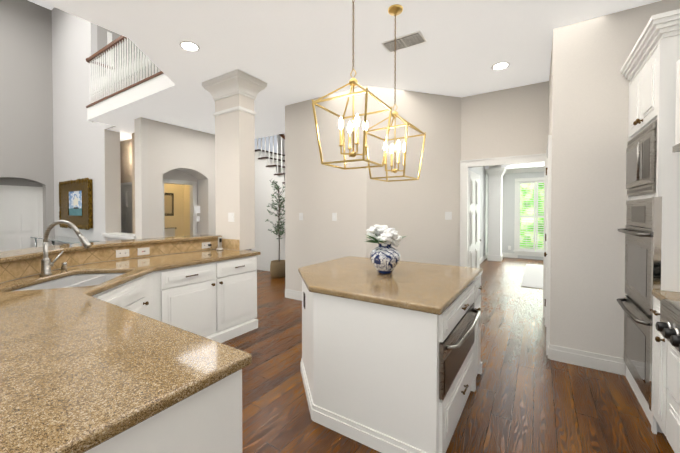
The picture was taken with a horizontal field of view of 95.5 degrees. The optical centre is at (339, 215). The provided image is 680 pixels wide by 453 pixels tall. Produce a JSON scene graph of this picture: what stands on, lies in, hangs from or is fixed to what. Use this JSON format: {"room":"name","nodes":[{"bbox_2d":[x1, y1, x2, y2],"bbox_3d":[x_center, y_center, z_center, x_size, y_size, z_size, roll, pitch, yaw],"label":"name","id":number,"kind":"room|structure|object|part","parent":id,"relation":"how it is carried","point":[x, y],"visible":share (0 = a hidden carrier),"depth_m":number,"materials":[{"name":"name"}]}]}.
{"room":"kitchen","nodes":[
{"label":"kitchen","id":0,"kind":"room"},
{"bbox_2d":[0,0,54,245],"bbox_3d":[-9.449,-2.021,5.686,0.420,6.700,6.200,1,1,33],"label":"wall","id":1,"kind":"structure","parent":0,"point":[26,123],"depth_m":7.77,"materials":[{"name":"grey paint"}]},
{"bbox_2d":[0,185,42,251],"bbox_3d":[-8.189,0.268,7.811,0.031,2.050,1.000,1,1,33],"label":"wall","id":2,"kind":"structure","parent":1,"relation":"attached to","point":[21,216],"depth_m":7.88,"materials":[{"name":"white paint"}]},
{"bbox_2d":[28,0,53,9],"bbox_3d":[-3.232,-5.395,3.896,12.900,0.100,9.800,1,1,33],"label":"ceiling","id":3,"kind":"structure","parent":0,"point":[43,4],"depth_m":7.90,"materials":[{"name":"paint"}]},
{"bbox_2d":[52,7,148,244],"bbox_3d":[-5.561,-2.040,6.989,4.710,6.700,0.382,1,1,33],"label":"wall","id":4,"kind":"structure","parent":0,"point":[83,147],"depth_m":7.04,"materials":[{"name":"white paint"}]},
{"bbox_3d":[-6.269,-0.268,7.296,1.909,1.173,0.088,1,1,33],"label":"picture frame","id":5,"kind":"part","parent":4,"relation":"part of","materials":[{"name":"brown wood"}]},
{"bbox_2d":[102,232,135,240],"bbox_3d":[-4.367,0.844,6.253,1.420,0.955,0.260,1,1,33],"label":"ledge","id":6,"kind":"structure","parent":0,"point":[113,236],"depth_m":6.21,"materials":[{"name":"white"}]},
{"bbox_2d":[0,239,238,282],"bbox_3d":[-2.027,0.849,2.687,1.235,1.050,2.920,1,1,33],"label":"wall","id":7,"kind":"structure","parent":0,"point":[11,271],"depth_m":3.02,"materials":[{"name":"tile"}]},
{"bbox_2d":[0,234,221,263],"bbox_3d":[-2.114,0.304,2.678,1.429,0.040,3.030,1,1,33],"label":"countertop","id":8,"kind":"structure","parent":7,"relation":"on","point":[17,255],"depth_m":2.96,"materials":[{"name":"stone"}]},
{"bbox_2d":[116,249,128,257],"bbox_3d":[-2.254,0.390,3.204,0.010,0.078,0.120,1,1,33],"label":"outlet","id":9,"kind":"object","parent":7,"relation":"attached to","point":[125,252],"depth_m":3.20,"materials":[{"name":"white plastic"}]},
{"bbox_2d":[137,247,149,255],"bbox_3d":[-2.139,0.388,3.364,0.009,0.078,0.120,1,1,33],"label":"outlet","id":10,"kind":"object","parent":7,"relation":"attached to","point":[140,251],"depth_m":3.36,"materials":[{"name":"white plastic"}]},
{"bbox_2d":[202,242,211,248],"bbox_3d":[-1.699,0.379,3.946,0.044,0.078,0.120,1,1,33],"label":"outlet","id":11,"kind":"object","parent":7,"relation":"attached to","point":[205,244],"depth_m":3.95,"materials":[{"name":"white plastic"}]},
{"bbox_2d":[120,139,131,182],"bbox_3d":[-5.238,-0.264,7.581,1.820,3.130,0.100,1,1,33],"label":"wall","id":12,"kind":"structure","parent":0,"point":[126,159],"depth_m":7.46,"materials":[{"name":"beige paint"}]},
{"bbox_2d":[121,182,132,233],"bbox_3d":[-5.081,0.254,7.409,0.980,2.100,0.031,1,1,33],"label":"door","id":13,"kind":"structure","parent":12,"relation":"attached to","point":[126,208],"depth_m":7.45,"materials":[{"name":"grey"}]},
{"bbox_2d":[97,25,160,90],"bbox_3d":[-4.926,-3.732,7.775,0.120,3.340,2.010,1,1,33],"label":"wall","id":14,"kind":"structure","parent":0,"point":[101,37],"depth_m":7.17,"materials":[{"name":"beige paint"}]},
{"bbox_2d":[107,31,112,93],"bbox_3d":[-5.284,-3.127,7.099,0.020,2.150,0.090,1,1,33],"label":"trim","id":15,"kind":"structure","parent":14,"relation":"attached to","point":[109,37],"depth_m":7.07,"materials":[{"name":"white wood"}]},
{"bbox_2d":[132,133,196,236],"bbox_3d":[-3.909,-0.255,6.964,1.025,3.130,1.500,1,1,33],"label":"wall","id":16,"kind":"structure","parent":0,"point":[181,220],"depth_m":7.50,"materials":[{"name":"yellow paint"}]},
{"bbox_2d":[164,193,173,215],"bbox_3d":[-4.184,-0.270,7.349,0.025,0.550,0.450,1,1,33],"label":"picture","id":17,"kind":"object","parent":16,"relation":"attached to","point":[169,209],"depth_m":7.43,"materials":[{"name":"black"}]},
{"bbox_2d":[165,228,175,236],"bbox_3d":[-4.157,0.449,7.343,0.032,0.312,0.550,1,1,33],"label":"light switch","id":18,"kind":"object","parent":16,"relation":"attached to","point":[169,232],"depth_m":7.43,"materials":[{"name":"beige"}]},
{"bbox_2d":[148,119,240,250],"bbox_3d":[-3.151,-0.252,6.798,0.420,3.130,2.200,1,1,33],"label":"wall","id":19,"kind":"structure","parent":0,"point":[191,152],"depth_m":6.28,"materials":[{"name":"beige paint"}]},
{"bbox_2d":[163,179,196,236],"bbox_3d":[-3.470,0.275,6.672,0.028,2.080,0.790,1,1,33],"label":"trim","id":20,"kind":"structure","parent":19,"relation":"attached to","point":[194,185],"depth_m":6.87,"materials":[{"name":"white wood"}]},
{"bbox_2d":[193,206,199,212],"bbox_3d":[-3.040,-0.133,6.554,0.029,0.160,0.140,1,1,33],"label":"light switch","id":21,"kind":"object","parent":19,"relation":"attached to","point":[196,209],"depth_m":6.53,"materials":[{"name":"white plastic"}]},
{"bbox_2d":[202,69,266,249],"bbox_3d":[-1.411,-0.671,4.144,0.726,2.214,0.486,1,1,33],"label":"column","id":22,"kind":"structure","parent":0,"point":[233,93],"depth_m":4.01,"materials":[{"name":"white"}]},
{"bbox_2d":[228,213,233,221],"bbox_3d":[-1.411,0.019,3.997,0.115,0.118,0.013,1,1,33],"label":"light switch","id":23,"kind":"object","parent":22,"relation":"attached to","point":[230,217],"visible":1,"depth_m":4.00,"materials":[{"name":"white plastic"}]},
{"bbox_2d":[278,133,284,154],"bbox_3d":[0.321,-2.046,7.344,4.800,6.700,0.120,1,1,33],"label":"wall","id":24,"kind":"structure","parent":0,"point":[279,145],"depth_m":8.54,"materials":[{"name":"white paint"}]},
{"bbox_2d":[285,289,301,300],"bbox_3d":[-0.265,1.275,4.657,1.512,0.140,0.016,1,1,33],"label":"baseboard","id":25,"kind":"structure","parent":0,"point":[292,294],"depth_m":4.96,"materials":[{"name":"white wood"}]},
{"bbox_2d":[285,85,366,291],"bbox_3d":[-0.234,-0.221,4.696,1.500,3.130,0.120,1,1,33],"label":"wall","id":26,"kind":"structure","parent":0,"point":[317,193],"depth_m":4.65,"materials":[{"name":"beige paint"}]},
{"bbox_2d":[332,213,336,220],"bbox_3d":[-0.084,0.017,4.523,0.075,0.118,0.013,1,1,33],"label":"switch plate","id":27,"kind":"object","parent":26,"relation":"attached to","point":[334,215],"depth_m":4.52,"materials":[{"name":"white plastic"}]},
{"bbox_2d":[39,0,660,140],"bbox_3d":[-3.364,-1.884,3.557,12.500,0.230,7.800,1,1,33],"label":"ceiling","id":28,"kind":"structure","parent":0,"point":[288,52],"depth_m":3.22,"materials":[{"name":"paint"}]},
{"bbox_2d":[86,35,162,107],"bbox_3d":[-3.114,-2.501,5.010,3.760,0.960,0.470,1,1,33],"label":"rail","id":29,"kind":"object","parent":28,"relation":"on","point":[98,86],"visible":0.46,"depth_m":5.20,"materials":[{"name":"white wood"}]},
{"bbox_2d":[179,41,199,50],"bbox_3d":[-1.564,-1.762,3.213,0.189,0.010,0.189,0,1,9],"label":"recessed light","id":30,"kind":"object","parent":28,"relation":"in","point":[188,45],"depth_m":3.21,"materials":[{"name":"white"}]},
{"bbox_2d":[312,0,391,169],"bbox_3d":[0.089,-1.042,2.062,0.415,1.410,0.415,1,1,33],"label":"pendant light","id":31,"kind":"object","parent":28,"relation":"hanging from","point":[353,82],"visible":1,"depth_m":2.04,"materials":[{"name":"gold metal"}]},
{"bbox_2d":[363,4,425,181],"bbox_3d":[0.471,-1.033,2.637,0.402,1.445,0.402,1,1,36],"label":"pendant light","id":32,"kind":"object","parent":28,"relation":"hanging from","point":[395,10],"visible":0.94,"depth_m":2.63,"materials":[{"name":"gold metal"}]},
{"bbox_2d":[381,30,426,52],"bbox_3d":[0.648,-1.756,3.131,0.400,0.013,0.220,1,1,33],"label":"ceiling vent","id":33,"kind":"object","parent":28,"relation":"in","point":[410,40],"visible":1,"depth_m":3.11,"materials":[{"name":"white metal"}]},
{"bbox_2d":[491,62,508,69],"bbox_3d":[1.892,-1.768,3.643,0.189,0.010,0.189,0,1,9],"label":"recessed light","id":34,"kind":"object","parent":28,"relation":"in","point":[500,65],"depth_m":3.62,"materials":[{"name":"white"}]},
{"bbox_2d":[366,86,460,265],"bbox_3d":[1.081,-0.218,4.520,1.535,3.130,0.120,0,1,-17],"label":"wall","id":35,"kind":"structure","parent":0,"point":[413,211],"depth_m":4.47,"materials":[{"name":"beige paint"}]},
{"bbox_2d":[445,212,451,219],"bbox_3d":[1.626,0.000,4.618,0.115,0.118,0.015,0,1,-18],"label":"switch plate","id":36,"kind":"object","parent":35,"relation":"attached to","point":[448,215],"depth_m":4.62,"materials":[{"name":"white plastic"}]},
{"bbox_2d":[222,249,673,452],"bbox_3d":[-0.191,1.338,7.153,20.000,0.060,20.000,1,1,33],"label":"floor","id":37,"kind":"structure","parent":0,"point":[527,396],"depth_m":2.38,"materials":[{"name":"brown wood"}]},
{"bbox_2d":[31,235,98,246],"bbox_3d":[-6.393,0.918,7.117,2.700,0.780,0.480,1,1,33],"label":"console table","id":38,"kind":"object","parent":37,"relation":"on","point":[70,240],"visible":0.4,"depth_m":6.95,"materials":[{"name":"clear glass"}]},
{"bbox_2d":[14,255,257,342],"bbox_3d":[-1.814,0.938,2.627,1.260,0.873,2.842,1,1,33],"label":"base cabinet","id":39,"kind":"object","parent":37,"relation":"on","point":[216,301],"depth_m":3.10,"materials":[{"name":"white wood"}]},
{"bbox_2d":[0,249,260,452],"bbox_3d":[-1.218,0.486,2.247,2.790,0.040,2.900,1,1,33],"label":"countertop","id":40,"kind":"structure","parent":39,"relation":"on","point":[82,370],"depth_m":1.03,"materials":[{"name":"stone"}]},
{"bbox_2d":[61,262,66,269],"bbox_3d":[-2.364,0.429,2.646,0.040,0.060,0.040,1,1,33],"label":"soap dispenser","id":41,"kind":"object","parent":40,"relation":"on","point":[63,265],"visible":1,"depth_m":2.63,"materials":[{"name":"silver metal"}]},
{"bbox_2d":[40,220,91,275],"bbox_3d":[-2.140,0.248,2.402,0.405,0.429,0.225,1,1,33],"label":"faucet","id":42,"kind":"object","parent":40,"relation":"on","point":[47,264],"visible":1,"depth_m":2.39,"materials":[{"name":"silver metal"}]},
{"bbox_2d":[216,237,222,249],"bbox_3d":[-1.542,0.355,3.964,0.084,0.169,0.084,1,1,33],"label":"phone","id":43,"kind":"object","parent":40,"relation":"on","point":[219,243],"visible":1,"depth_m":3.95,"materials":[{"name":"white plastic"}]},
{"bbox_2d":[84,369,241,452],"bbox_3d":[-1.419,0.959,1.236,1.988,0.873,0.930,1,1,33],"label":"base cabinet","id":44,"kind":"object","parent":37,"relation":"on","point":[209,420],"depth_m":0.93,"materials":[{"name":"white wood"}]},
{"bbox_2d":[252,134,284,264],"bbox_3d":[-0.211,-0.637,6.955,4.002,3.955,1.105,1,1,33],"label":"wall","id":45,"kind":"structure","parent":37,"relation":"on","point":[269,165],"depth_m":7.30,"materials":[{"name":"white paint"}]},
{"bbox_2d":[257,264,269,270],"bbox_3d":[-0.744,1.245,6.660,3.800,0.140,0.016,1,1,33],"label":"baseboard","id":46,"kind":"structure","parent":45,"relation":"attached to","point":[263,267],"depth_m":7.34,"materials":[{"name":"white wood"}]},
{"bbox_2d":[265,179,284,277],"bbox_3d":[-1.357,0.249,6.709,0.718,2.127,0.444,1,1,33],"label":"plant","id":47,"kind":"object","parent":37,"relation":"on","point":[277,268],"visible":0.96,"depth_m":6.63,"materials":[{"name":"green plant"}]},
{"bbox_2d":[300,275,483,452],"bbox_3d":[0.345,0.941,2.506,1.429,0.871,1.299,1,1,33],"label":"kitchen island","id":48,"kind":"object","parent":37,"relation":"on","point":[383,378],"visible":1,"depth_m":1.86,"materials":[{"name":"white wood"}]},
{"bbox_2d":[298,256,482,314],"bbox_3d":[0.314,0.483,2.522,1.385,0.042,1.340,1,1,33],"label":"island countertop","id":49,"kind":"structure","parent":48,"relation":"on","point":[438,289],"depth_m":2.16,"materials":[{"name":"stone"}]},
{"bbox_2d":[365,225,405,273],"bbox_3d":[0.356,0.266,2.494,0.342,0.390,0.357,1,1,33],"label":"vase","id":50,"kind":"object","parent":49,"relation":"on","point":[385,257],"visible":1,"depth_m":2.41,"materials":[{"name":"ceramic"}]},
{"bbox_2d":[521,264,542,288],"bbox_3d":[4.958,1.311,6.515,1.850,0.012,2.900,1,1,33],"label":"rug","id":51,"kind":"object","parent":37,"relation":"on","point":[533,276],"visible":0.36,"depth_m":6.62,"materials":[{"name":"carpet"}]},
{"bbox_2d":[617,9,679,432],"bbox_3d":[2.471,0.069,2.111,0.778,2.626,0.878,1,1,33],"label":"tall cabinet","id":52,"kind":"object","parent":37,"relation":"on","point":[651,230],"visible":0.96,"depth_m":2.06,"materials":[{"name":"white wood"}]},
{"bbox_2d":[650,296,659,431],"bbox_3d":[2.217,0.952,1.694,0.742,0.872,0.262,1,1,33],"label":"base cabinet","id":53,"kind":"object","parent":37,"relation":"on","point":[654,298],"depth_m":1.97,"materials":[{"name":"white wood"}]},
{"bbox_2d":[652,299,679,452],"bbox_3d":[1.854,0.916,1.188,0.805,0.960,0.981,1,1,33],"label":"base cabinet","id":54,"kind":"object","parent":37,"relation":"on","point":[665,409],"depth_m":1.69,"materials":[{"name":"white wood"}]},
{"bbox_2d":[652,290,679,300],"bbox_3d":[1.096,0.521,-0.080,0.715,0.040,4.448,1,1,33],"label":"countertop","id":55,"kind":"structure","parent":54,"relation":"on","point":[660,295],"depth_m":1.85,"materials":[{"name":"stone"}]},
{"bbox_3d":[1.829,0.554,1.148,0.800,0.235,0.895,1,1,33],"label":"right cabinet body","id":56,"kind":"part","parent":54,"relation":"part of","materials":[{"name":"white wood"}]},
{"bbox_2d":[469,167,488,257],"bbox_3d":[3.141,-0.262,7.429,0.120,3.130,5.790,1,1,33],"label":"wall","id":57,"kind":"structure","parent":0,"point":[484,178],"depth_m":8.80,"materials":[{"name":"white paint"}]},
{"bbox_2d":[468,170,481,267],"bbox_3d":[2.227,0.313,5.107,0.102,2.040,0.861,1,1,33],"label":"hall door","id":58,"kind":"structure","parent":57,"relation":"in","point":[474,239],"depth_m":5.00,"materials":[{"name":"white wood"}]},
{"bbox_2d":[480,252,487,263],"bbox_3d":[3.196,1.234,7.410,0.016,0.140,5.500,1,1,33],"label":"baseboard","id":59,"kind":"structure","parent":57,"relation":"attached to","point":[484,257],"depth_m":8.75,"materials":[{"name":"white wood"}]},
{"bbox_2d":[461,81,548,266],"bbox_3d":[2.328,-0.217,4.439,1.100,3.130,0.120,1,1,33],"label":"wall","id":60,"kind":"structure","parent":0,"point":[514,121],"depth_m":4.35,"materials":[{"name":"white paint"}]},
{"bbox_2d":[460,154,542,266],"bbox_3d":[2.310,0.261,4.366,1.165,2.175,0.033,1,1,33],"label":"trim","id":61,"kind":"structure","parent":60,"relation":"attached to","point":[464,164],"depth_m":4.62,"materials":[{"name":"white wood"}]},
{"bbox_2d":[485,162,543,260],"bbox_3d":[6.075,-0.068,8.185,4.000,2.720,1.050,1,1,33],"label":"column","id":62,"kind":"structure","parent":0,"point":[495,174],"depth_m":8.75,"materials":[{"name":"white paint"}]},
{"bbox_2d":[502,171,543,259],"bbox_3d":[6.408,-0.280,8.681,3.960,3.130,0.150,1,1,33],"label":"wall","id":63,"kind":"structure","parent":0,"point":[508,202],"depth_m":9.39,"materials":[{"name":"white paint"}]},
{"bbox_2d":[502,252,517,257],"bbox_3d":[5.022,1.203,9.496,0.770,0.140,0.016,1,1,33],"label":"baseboard","id":64,"kind":"structure","parent":63,"relation":"attached to","point":[508,255],"depth_m":9.39,"materials":[{"name":"white wood"}]},
{"bbox_2d":[513,177,543,256],"bbox_3d":[5.752,0.039,9.072,1.120,2.300,0.190,1,1,33],"label":"window","id":65,"kind":"structure","parent":63,"relation":"in","point":[529,219],"depth_m":9.19,"materials":[{"name":"white"}]},
{"bbox_2d":[548,0,679,357],"bbox_3d":[2.994,-0.199,3.190,1.380,3.130,1.500,1,1,33],"label":"wall","id":66,"kind":"structure","parent":0,"point":[588,103],"depth_m":2.77,"materials":[{"name":"beige paint"}]},
{"bbox_2d":[543,135,551,354],"bbox_3d":[2.290,0.287,3.425,0.052,2.150,0.980,1,1,33],"label":"trim","id":67,"kind":"structure","parent":66,"relation":"attached to","point":[546,157],"depth_m":3.02,"materials":[{"name":"white wood"}]},
{"bbox_2d":[548,343,624,375],"bbox_3d":[2.222,1.302,2.808,0.551,0.140,0.016,1,1,33],"label":"baseboard","id":68,"kind":"structure","parent":66,"relation":"attached to","point":[606,363],"depth_m":2.79,"materials":[{"name":"white wood"}]},
{"bbox_3d":[1.413,-0.145,-0.405,0.150,3.130,6.260,1,1,33],"label":"wall","id":69,"kind":"structure","parent":0,"visible":0},
{"bbox_2d":[672,59,679,152],"bbox_3d":[1.961,-0.637,1.194,0.655,0.535,1.135,1,1,33],"label":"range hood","id":70,"kind":"object","parent":69,"relation":"attached to","point":[676,148],"visible":1,"depth_m":1.81,"materials":[{"name":"white wood"}]}
]}

